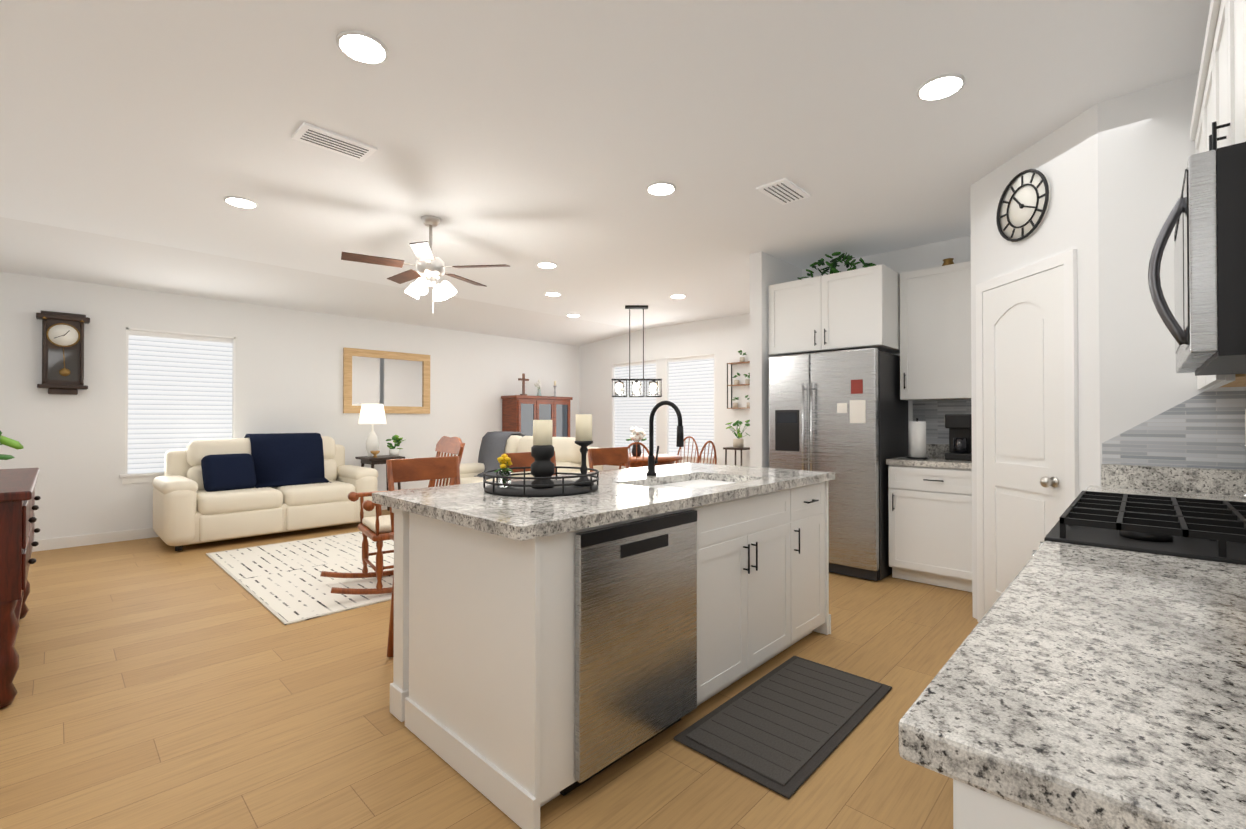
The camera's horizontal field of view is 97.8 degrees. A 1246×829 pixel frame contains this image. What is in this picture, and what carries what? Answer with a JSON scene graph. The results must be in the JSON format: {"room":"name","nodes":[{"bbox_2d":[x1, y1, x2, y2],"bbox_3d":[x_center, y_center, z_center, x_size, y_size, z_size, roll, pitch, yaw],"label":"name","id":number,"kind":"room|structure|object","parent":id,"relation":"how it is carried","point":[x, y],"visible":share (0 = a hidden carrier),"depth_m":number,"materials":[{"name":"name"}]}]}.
{"room":"kitchen","nodes":[
{"label":"kitchen","id":0,"kind":"room"},
{"bbox_2d":[0,271,578,539],"bbox_3d":[-3.407,-0.055,7.487,0.100,2.740,7.600,0,-1,44],"label":"wall","id":1,"kind":"structure","parent":0,"point":[289,371],"depth_m":6.32,"materials":[{"name":"white paint"}]},
{"bbox_2d":[36,310,89,394],"bbox_3d":[-5.391,-0.584,5.237,0.147,0.780,0.360,0,-1,44],"label":"wall clock","id":2,"kind":"object","parent":1,"relation":"attached to","point":[62,353],"visible":1,"depth_m":5.20,"materials":[{"name":"brown wood"}]},
{"bbox_2d":[120,327,235,483],"bbox_3d":[-4.831,-0.090,5.970,0.130,1.615,1.020,0,-1,44],"label":"living room window","id":3,"kind":"structure","parent":1,"relation":"in","point":[180,390],"depth_m":5.92,"materials":[{"name":"grey"}]},
{"bbox_2d":[32,505,386,551],"bbox_3d":[-3.355,1.262,7.447,0.014,0.105,7.370,0,-1,44],"label":"baseboard","id":4,"kind":"structure","parent":1,"relation":"attached to","point":[82,540],"depth_m":5.42,"materials":[{"name":"white wood"}]},
{"bbox_2d":[343,347,429,413],"bbox_3d":[-3.250,-0.445,7.554,0.035,0.860,1.190,0,-1,44],"label":"mirror","id":5,"kind":"object","parent":1,"relation":"attached to","point":[396,382],"visible":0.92,"depth_m":7.53,"materials":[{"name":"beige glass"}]},
{"bbox_2d":[0,510,978,828],"bbox_3d":[-0.461,1.321,4.656,8.255,0.060,7.600,0,-1,44],"label":"floor","id":6,"kind":"structure","parent":0,"point":[158,682],"depth_m":2.22,"materials":[{"name":"brown wood"}]},
{"bbox_2d":[0,468,40,707],"bbox_3d":[-3.356,0.800,2.745,1.660,0.929,0.553,0,-1,44],"label":"sideboard","id":7,"kind":"object","parent":6,"relation":"on","point":[18,506],"visible":1,"depth_m":2.36,"materials":[{"name":"brown wood"}]},
{"bbox_2d":[0,431,23,459],"bbox_3d":[-2.930,0.141,2.358,0.396,0.382,0.449,0,-1,44],"label":"potted plant","id":8,"kind":"object","parent":7,"relation":"on","point":[9,442],"visible":1,"depth_m":2.44,"materials":[{"name":"green plant"}]},
{"bbox_2d":[152,433,377,550],"bbox_3d":[-3.895,0.755,6.037,1.020,1.074,1.970,0,-1,44],"label":"loveseat","id":9,"kind":"object","parent":6,"relation":"on","point":[219,489],"visible":1,"depth_m":5.72,"materials":[{"name":"beige leather"}]},
{"bbox_2d":[206,531,393,624],"bbox_3d":[-2.105,1.288,5.047,2.500,0.008,2.450,0,-1,44],"label":"area rug","id":10,"kind":"object","parent":6,"relation":"on","point":[285,583],"visible":0.48,"depth_m":4.41,"materials":[{"name":"beige fabric"}]},
{"bbox_2d":[320,436,464,594],"bbox_3d":[-1.693,0.725,4.137,1.011,1.102,0.605,0,-1,-36],"label":"rocking chair","id":11,"kind":"object","parent":10,"relation":"on","point":[377,528],"visible":0.44,"depth_m":4.09,"materials":[{"name":"brown wood"}]},
{"bbox_2d":[355,455,404,510],"bbox_3d":[-3.180,0.927,7.123,0.460,0.750,0.460,0,-1,44],"label":"side table","id":12,"kind":"object","parent":6,"relation":"on","point":[380,459],"visible":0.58,"depth_m":7.00,"materials":[{"name":"brown wood"}]},
{"bbox_2d":[358,404,386,456],"bbox_3d":[-3.286,0.206,7.134,0.340,0.690,0.340,0,-1,44],"label":"table lamp","id":13,"kind":"object","parent":12,"relation":"on","point":[372,414],"visible":0.85,"depth_m":7.05,"materials":[{"name":"white ceramic"}]},
{"bbox_2d":[370,451,379,457],"bbox_3d":[-3.169,0.507,6.950,0.116,0.085,0.116,0,-1,44],"label":"bowl","id":14,"kind":"object","parent":12,"relation":"on","point":[374,453],"visible":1,"depth_m":6.92,"materials":[{"name":"brown wood"}]},
{"bbox_2d":[386,435,405,456],"bbox_3d":[-3.007,0.408,7.143,0.259,0.286,0.240,0,-1,44],"label":"potted plant","id":15,"kind":"object","parent":12,"relation":"on","point":[393,451],"visible":1,"depth_m":7.10,"materials":[{"name":"green plant"}]},
{"bbox_2d":[386,456,459,656],"bbox_3d":[-0.957,0.753,2.880,0.459,1.028,0.440,0,-1,45],"label":"stool","id":16,"kind":"object","parent":6,"relation":"on","point":[413,469],"visible":0.29,"depth_m":2.97,"materials":[{"name":"brown wood"}]},
{"bbox_2d":[444,431,602,485],"bbox_3d":[-1.219,0.759,6.556,2.170,1.074,0.970,0,-1,44],"label":"sofa","id":17,"kind":"object","parent":6,"relation":"on","point":[495,445],"visible":0.31,"depth_m":6.86,"materials":[{"name":"beige leather"}]},
{"bbox_2d":[502,451,555,474],"bbox_3d":[-0.459,0.757,3.400,0.459,1.028,0.440,0,-1,45],"label":"stool","id":18,"kind":"object","parent":6,"relation":"on","point":[523,459],"visible":0.1,"depth_m":3.49,"materials":[{"name":"brown wood"}]},
{"bbox_2d":[501,395,572,436],"bbox_3d":[-1.431,0.508,9.135,0.430,1.619,1.180,0,-1,44],"label":"hutch","id":19,"kind":"object","parent":6,"relation":"on","point":[520,413],"visible":0.33,"depth_m":8.85,"materials":[{"name":"brown wood"}]},
{"bbox_2d":[518,373,528,394],"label":"decor","id":20,"kind":"object","parent":19,"relation":"on","point":[522,379],"depth_m":8.94,"materials":[{"name":"brown wood"}]},
{"bbox_2d":[534,379,541,395],"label":"decor","id":21,"kind":"object","parent":19,"relation":"on","point":[536,384],"depth_m":9.16,"materials":[{"name":"white ceramic"}]},
{"bbox_2d":[553,381,556,396],"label":"decor","id":22,"kind":"object","parent":19,"relation":"on","point":[554,386],"depth_m":9.41,"materials":[{"name":"white wax"}]},
{"bbox_2d":[587,447,629,471],"bbox_3d":[0.045,0.762,3.927,0.459,1.028,0.440,0,-1,44],"label":"stool","id":23,"kind":"object","parent":6,"relation":"on","point":[607,456],"visible":0.29,"depth_m":4.05,"materials":[{"name":"brown wood"}]},
{"bbox_2d":[390,478,834,828],"bbox_3d":[0.113,0.823,2.734,1.023,0.894,2.134,0,-1,44],"label":"kitchen island","id":24,"kind":"object","parent":6,"relation":"on","point":[547,649],"depth_m":1.96,"materials":[{"name":"white wood"}]},
{"bbox_2d":[424,466,834,541],"bbox_3d":[0.251,0.361,2.592,0.610,0.053,2.230,0,-1,44],"label":"island countertop","id":25,"kind":"structure","parent":24,"relation":"on","point":[516,518],"depth_m":2.01,"materials":[{"name":"grey stone"}]},
{"bbox_2d":[483,414,598,496],"bbox_3d":[-0.361,0.166,2.424,0.510,0.333,0.510,0,-1,44],"label":"decorative tray","id":26,"kind":"object","parent":25,"relation":"on","point":[543,467],"visible":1,"depth_m":2.35,"materials":[{"name":"black metal"}]},
{"bbox_2d":[646,401,683,475],"bbox_3d":[0.239,0.130,2.956,0.248,0.412,0.094,0,-1,44],"label":"faucet","id":27,"kind":"object","parent":25,"relation":"on","point":[652,460],"visible":1,"depth_m":2.99,"materials":[{"name":"black metal"}]},
{"bbox_2d":[619,442,648,468],"bbox_3d":[0.156,0.800,6.216,0.455,0.995,0.465,0,0,1],"label":"chair","id":28,"kind":"object","parent":6,"relation":"on","point":[641,444],"visible":0.21,"depth_m":6.01,"materials":[{"name":"brown wood"}]},
{"bbox_2d":[609,453,681,467],"bbox_3d":[0.179,0.924,7.148,1.200,0.749,1.200,0,-1,44],"label":"dining table","id":29,"kind":"object","parent":6,"relation":"on","point":[664,459],"visible":0.31,"depth_m":6.75,"materials":[{"name":"brown wood"}]},
{"bbox_2d":[626,427,646,455],"bbox_3d":[0.177,0.355,7.165,0.267,0.386,0.266,0,-1,44],"label":"flowers","id":30,"kind":"object","parent":29,"relation":"on","point":[637,434],"visible":0.9,"depth_m":7.11,"materials":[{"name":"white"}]},
{"bbox_2d":[676,436,698,463],"bbox_3d":[0.824,0.813,7.822,0.455,0.995,0.465,0,-1,44],"label":"chair","id":31,"kind":"object","parent":6,"relation":"on","point":[689,437],"visible":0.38,"depth_m":7.95,"materials":[{"name":"brown wood"}]},
{"bbox_2d":[697,441,716,463],"bbox_3d":[0.853,0.802,6.504,0.465,0.995,0.455,0,-1,44],"label":"chair","id":32,"kind":"object","parent":6,"relation":"on","point":[704,446],"visible":0.31,"depth_m":6.36,"materials":[{"name":"brown wood"}]},
{"bbox_2d":[723,420,749,465],"bbox_3d":[1.599,0.683,7.445,0.350,1.240,0.331,0,-1,44],"label":"stand","id":33,"kind":"object","parent":6,"relation":"on","point":[738,443],"visible":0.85,"depth_m":7.41,"materials":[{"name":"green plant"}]},
{"bbox_2d":[673,656,891,798],"bbox_3d":[0.722,1.260,2.321,0.485,0.018,1.020,0,-1,44],"label":"kitchen mat","id":34,"kind":"object","parent":6,"relation":"on","point":[786,728],"visible":0.98,"depth_m":2.21,"materials":[{"name":"grey rubber"}]},
{"bbox_2d":[769,348,908,580],"bbox_3d":[1.850,0.386,4.711,0.910,1.788,0.836,0,-1,44],"label":"fridge","id":35,"kind":"object","parent":6,"relation":"on","point":[842,415],"visible":0.73,"depth_m":4.33,"materials":[{"name":"grey metal"}]},
{"bbox_2d":[886,444,971,591],"bbox_3d":[2.500,0.764,4.225,0.656,1.037,0.668,0,-1,44],"label":"base cabinet","id":36,"kind":"object","parent":6,"relation":"on","point":[930,519],"visible":0.71,"depth_m":4.04,"materials":[{"name":"white wood"}]},
{"bbox_2d":[907,418,927,458],"bbox_3d":[2.321,0.187,4.287,0.150,0.320,0.150,0,-1,44],"label":"paper towel","id":37,"kind":"object","parent":36,"relation":"on","point":[917,439],"visible":1,"depth_m":4.24,"materials":[{"name":"white paper"}]},
{"bbox_2d":[945,414,971,460],"bbox_3d":[2.626,0.172,4.217,0.183,0.350,0.240,0,-1,44],"label":"coffee maker","id":38,"kind":"object","parent":36,"relation":"on","point":[959,426],"visible":0.69,"depth_m":4.15,"materials":[{"name":"black plastic"}]},
{"bbox_2d":[899,464,1245,828],"bbox_3d":[1.465,0.741,1.351,0.686,1.037,2.770,0,-1,44],"label":"countertop","id":39,"kind":"structure","parent":6,"relation":"on","point":[1091,674],"depth_m":0.66,"materials":[{"name":"white stone"}]},
{"bbox_2d":[1238,409,1245,497],"bbox_3d":[2.503,0.154,2.134,0.120,0.351,0.120,0,-1,44],"label":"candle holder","id":40,"kind":"object","parent":39,"relation":"on","point":[1242,495],"visible":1,"depth_m":2.16,"materials":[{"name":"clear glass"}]},
{"bbox_2d":[0,0,1210,345],"bbox_3d":[-0.463,-1.419,4.680,8.258,0.218,7.600,0,-1,44],"label":"ceiling","id":41,"kind":"structure","parent":0,"point":[140,140],"depth_m":2.85,"materials":[{"name":"white paint"}]},
{"bbox_2d":[224,196,257,207],"bbox_3d":[-2.617,-1.452,3.725,0.189,0.010,0.189,0,0,5],"label":"recessed light","id":42,"kind":"object","parent":41,"relation":"in","point":[241,202],"depth_m":3.71,"materials":[{"name":"white"}]},
{"bbox_2d":[292,122,376,161],"bbox_3d":[-1.545,-1.455,2.921,0.200,0.015,0.360,0,-1,44],"label":"ceiling vent","id":43,"kind":"object","parent":41,"relation":"in","point":[307,133],"depth_m":2.90,"materials":[{"name":"white metal"}]},
{"bbox_2d":[336,30,387,64],"bbox_3d":[-1.041,-1.464,2.175,0.189,0.010,0.189,0,-1,35],"label":"recessed light","id":44,"kind":"object","parent":41,"relation":"in","point":[361,47],"depth_m":2.16,"materials":[{"name":"white plastic"}]},
{"bbox_2d":[341,215,509,300],"bbox_3d":[-1.458,-1.104,4.059,1.111,0.700,1.155,0,-1,44],"label":"ceiling fan","id":45,"kind":"object","parent":41,"relation":"hanging from","point":[430,271],"visible":0.98,"depth_m":3.97,"materials":[{"name":"silver metal"}]},
{"bbox_2d":[537,262,556,267],"bbox_3d":[-0.734,-1.439,5.244,0.189,0.010,0.189,0,0,5],"label":"recessed light","id":46,"kind":"object","parent":41,"relation":"in","point":[542,264],"depth_m":5.23,"materials":[{"name":"white plastic"}]},
{"bbox_2d":[545,292,560,295],"bbox_3d":[-0.831,-1.429,6.459,0.189,0.010,0.189,0,-1,38],"label":"recessed light","id":47,"kind":"object","parent":41,"relation":"in","point":[548,293],"depth_m":6.45,"materials":[{"name":"white"}]},
{"bbox_2d":[567,314,579,316],"bbox_3d":[-0.712,-1.418,7.784,0.189,0.010,0.189,0,0,5],"label":"recessed light","id":48,"kind":"object","parent":41,"relation":"in","point":[570,315],"depth_m":7.76,"materials":[{"name":"white plastic"}]},
{"bbox_2d":[612,305,661,396],"bbox_3d":[0.179,-0.830,7.162,0.660,1.196,0.202,0,0,-1],"label":"pendant light","id":49,"kind":"object","parent":41,"relation":"hanging from","point":[637,387],"visible":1,"depth_m":7.11,"materials":[{"name":"black"}]},
{"bbox_2d":[646,182,675,195],"bbox_3d":[0.245,-1.453,3.505,0.189,0.010,0.189,0,0,5],"label":"recessed light","id":50,"kind":"object","parent":41,"relation":"in","point":[658,188],"depth_m":3.49,"materials":[{"name":"white plastic"}]},
{"bbox_2d":[670,294,685,297],"bbox_3d":[0.666,-1.428,6.576,0.189,0.010,0.189,0,-1,35],"label":"recessed light","id":51,"kind":"object","parent":41,"relation":"in","point":[676,295],"depth_m":6.56,"materials":[{"name":"white plastic"}]},
{"bbox_2d":[756,178,810,204],"bbox_3d":[1.051,-1.450,3.551,0.200,0.015,0.360,0,-1,44],"label":"ceiling vent","id":52,"kind":"object","parent":41,"relation":"in","point":[783,191],"depth_m":3.53,"materials":[{"name":"white metal"}]},
{"bbox_2d":[916,73,965,100],"bbox_3d":[1.422,-1.462,2.434,0.189,0.010,0.189,0,0,5],"label":"recessed light","id":53,"kind":"object","parent":41,"relation":"in","point":[946,85],"depth_m":2.42,"materials":[{"name":"white plastic"}]},
{"bbox_2d":[579,313,749,470],"bbox_3d":[1.046,-0.073,8.416,5.250,2.790,0.100,0,-1,44],"label":"wall","id":54,"kind":"structure","parent":0,"point":[725,340],"depth_m":8.55,"materials":[{"name":"white paint"}]},
{"bbox_2d":[612,359,656,453],"bbox_3d":[0.198,-0.079,9.200,1.120,1.645,0.130,0,-1,44],"label":"dining room window","id":55,"kind":"structure","parent":54,"relation":"in","point":[628,412],"depth_m":9.27,"materials":[{"name":"white"}]},
{"bbox_2d":[666,353,714,463],"bbox_3d":[1.043,-0.085,8.392,1.020,1.645,0.130,0,-1,44],"label":"dining room window","id":56,"kind":"structure","parent":54,"relation":"in","point":[690,387],"depth_m":8.40,"materials":[{"name":"white"}]},
{"bbox_2d":[727,350,749,408],"bbox_3d":[1.680,-0.495,7.657,0.432,0.823,0.131,0,-1,44],"label":"wall shelf","id":57,"kind":"object","parent":54,"relation":"attached to","point":[736,382],"visible":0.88,"depth_m":7.69,"materials":[{"name":"black"}]},
{"bbox_2d":[750,251,801,467],"bbox_3d":[2.059,-0.095,5.765,0.120,2.790,2.530,0,-1,44],"label":"wall","id":58,"kind":"structure","parent":0,"point":[766,270],"depth_m":4.86,"materials":[{"name":"white paint"}]},
{"bbox_2d":[802,236,970,443],"bbox_3d":[2.375,-0.102,4.888,1.790,2.790,0.100,0,-1,44],"label":"wall","id":59,"kind":"structure","parent":0,"point":[932,255],"depth_m":4.69,"materials":[{"name":"white paint"}]},
{"bbox_2d":[768,264,899,355],"bbox_3d":[1.896,-0.845,4.784,0.970,0.625,0.715,0,-1,44],"label":"upper cabinet","id":60,"kind":"object","parent":59,"relation":"attached to","point":[857,308],"depth_m":4.45,"materials":[{"name":"white wood"}]},
{"bbox_2d":[798,252,875,279],"bbox_3d":[1.867,-1.275,4.748,0.705,0.234,0.365,0,-1,44],"label":"potted plant","id":61,"kind":"object","parent":60,"relation":"on","point":[832,265],"visible":0.73,"depth_m":4.68,"materials":[{"name":"green plant"}]},
{"bbox_2d":[896,261,970,400],"bbox_3d":[2.615,-0.641,4.350,0.646,1.040,0.345,0,-1,44],"label":"upper cabinet","id":62,"kind":"object","parent":59,"relation":"attached to","point":[919,321],"depth_m":4.27,"materials":[{"name":"white wood"}]},
{"bbox_2d":[942,258,953,265],"bbox_3d":[2.596,-1.202,4.340,0.097,0.080,0.100,0,-1,44],"label":"figurine","id":63,"kind":"object","parent":62,"relation":"on","point":[948,261],"visible":0.54,"depth_m":4.31,"materials":[{"name":"gold metal"}]},
{"bbox_2d":[913,400,971,443],"bbox_3d":[2.735,0.062,4.470,0.646,0.365,0.002,0,-1,44],"label":"backsplash","id":64,"kind":"structure","parent":59,"relation":"attached to","point":[931,413],"depth_m":4.56,"materials":[{"name":"tile"}]},
{"bbox_2d":[970,72,1245,618],"bbox_3d":[2.896,-0.116,3.186,1.355,2.790,1.840,0,-1,44],"label":"wall","id":65,"kind":"structure","parent":0,"point":[1112,170],"depth_m":2.52,"materials":[{"name":"white paint"}]},
{"bbox_2d":[996,169,1050,241],"bbox_3d":[2.207,-1.152,3.008,0.026,0.376,0.376,0,0,-1],"label":"wall clock","id":66,"kind":"object","parent":65,"relation":"attached to","point":[1023,206],"visible":1,"depth_m":3.00,"materials":[{"name":"black"}]},
{"bbox_2d":[983,265,1064,613],"bbox_3d":[2.177,0.260,3.017,0.087,2.019,0.594,0,0,-1],"label":"pantry door","id":67,"kind":"structure","parent":65,"relation":"in","point":[1023,415],"depth_m":3.01,"materials":[{"name":"white wood"}]},
{"bbox_2d":[976,249,1078,621],"bbox_3d":[2.212,0.234,3.018,0.019,2.087,0.714,0,0,-1],"label":"door frame","id":68,"kind":"structure","parent":65,"relation":"attached to","point":[1068,260],"depth_m":2.72,"materials":[{"name":"white wood"}]},
{"bbox_2d":[1190,0,1245,390],"bbox_3d":[1.605,-0.673,1.250,0.328,1.127,2.740,0,-1,44],"label":"upper cabinet","id":69,"kind":"object","parent":65,"relation":"attached to","point":[1218,120],"visible":0.44,"depth_m":1.60,"materials":[{"name":"white wood"}]},
{"bbox_2d":[1148,142,1245,375],"bbox_3d":[1.660,-0.357,1.395,0.453,0.460,0.756,0,-1,44],"label":"microwave","id":70,"kind":"object","parent":69,"relation":"attached to","point":[1206,325],"visible":1,"depth_m":1.22,"materials":[{"name":"silver metal"}]},
{"bbox_3d":[1.303,-0.137,0.614,0.100,2.790,4.180,0,-1,44],"label":"wall","id":71,"kind":"structure","parent":0,"visible":0},
{"bbox_2d":[1102,390,1245,469],"bbox_3d":[1.498,0.095,1.328,0.606,0.428,2.774,0,-1,44],"label":"tile backsplash","id":72,"kind":"structure","parent":71,"relation":"attached to","point":[1205,429],"depth_m":2.34,"materials":[{"name":"grey tile"}]}
]}

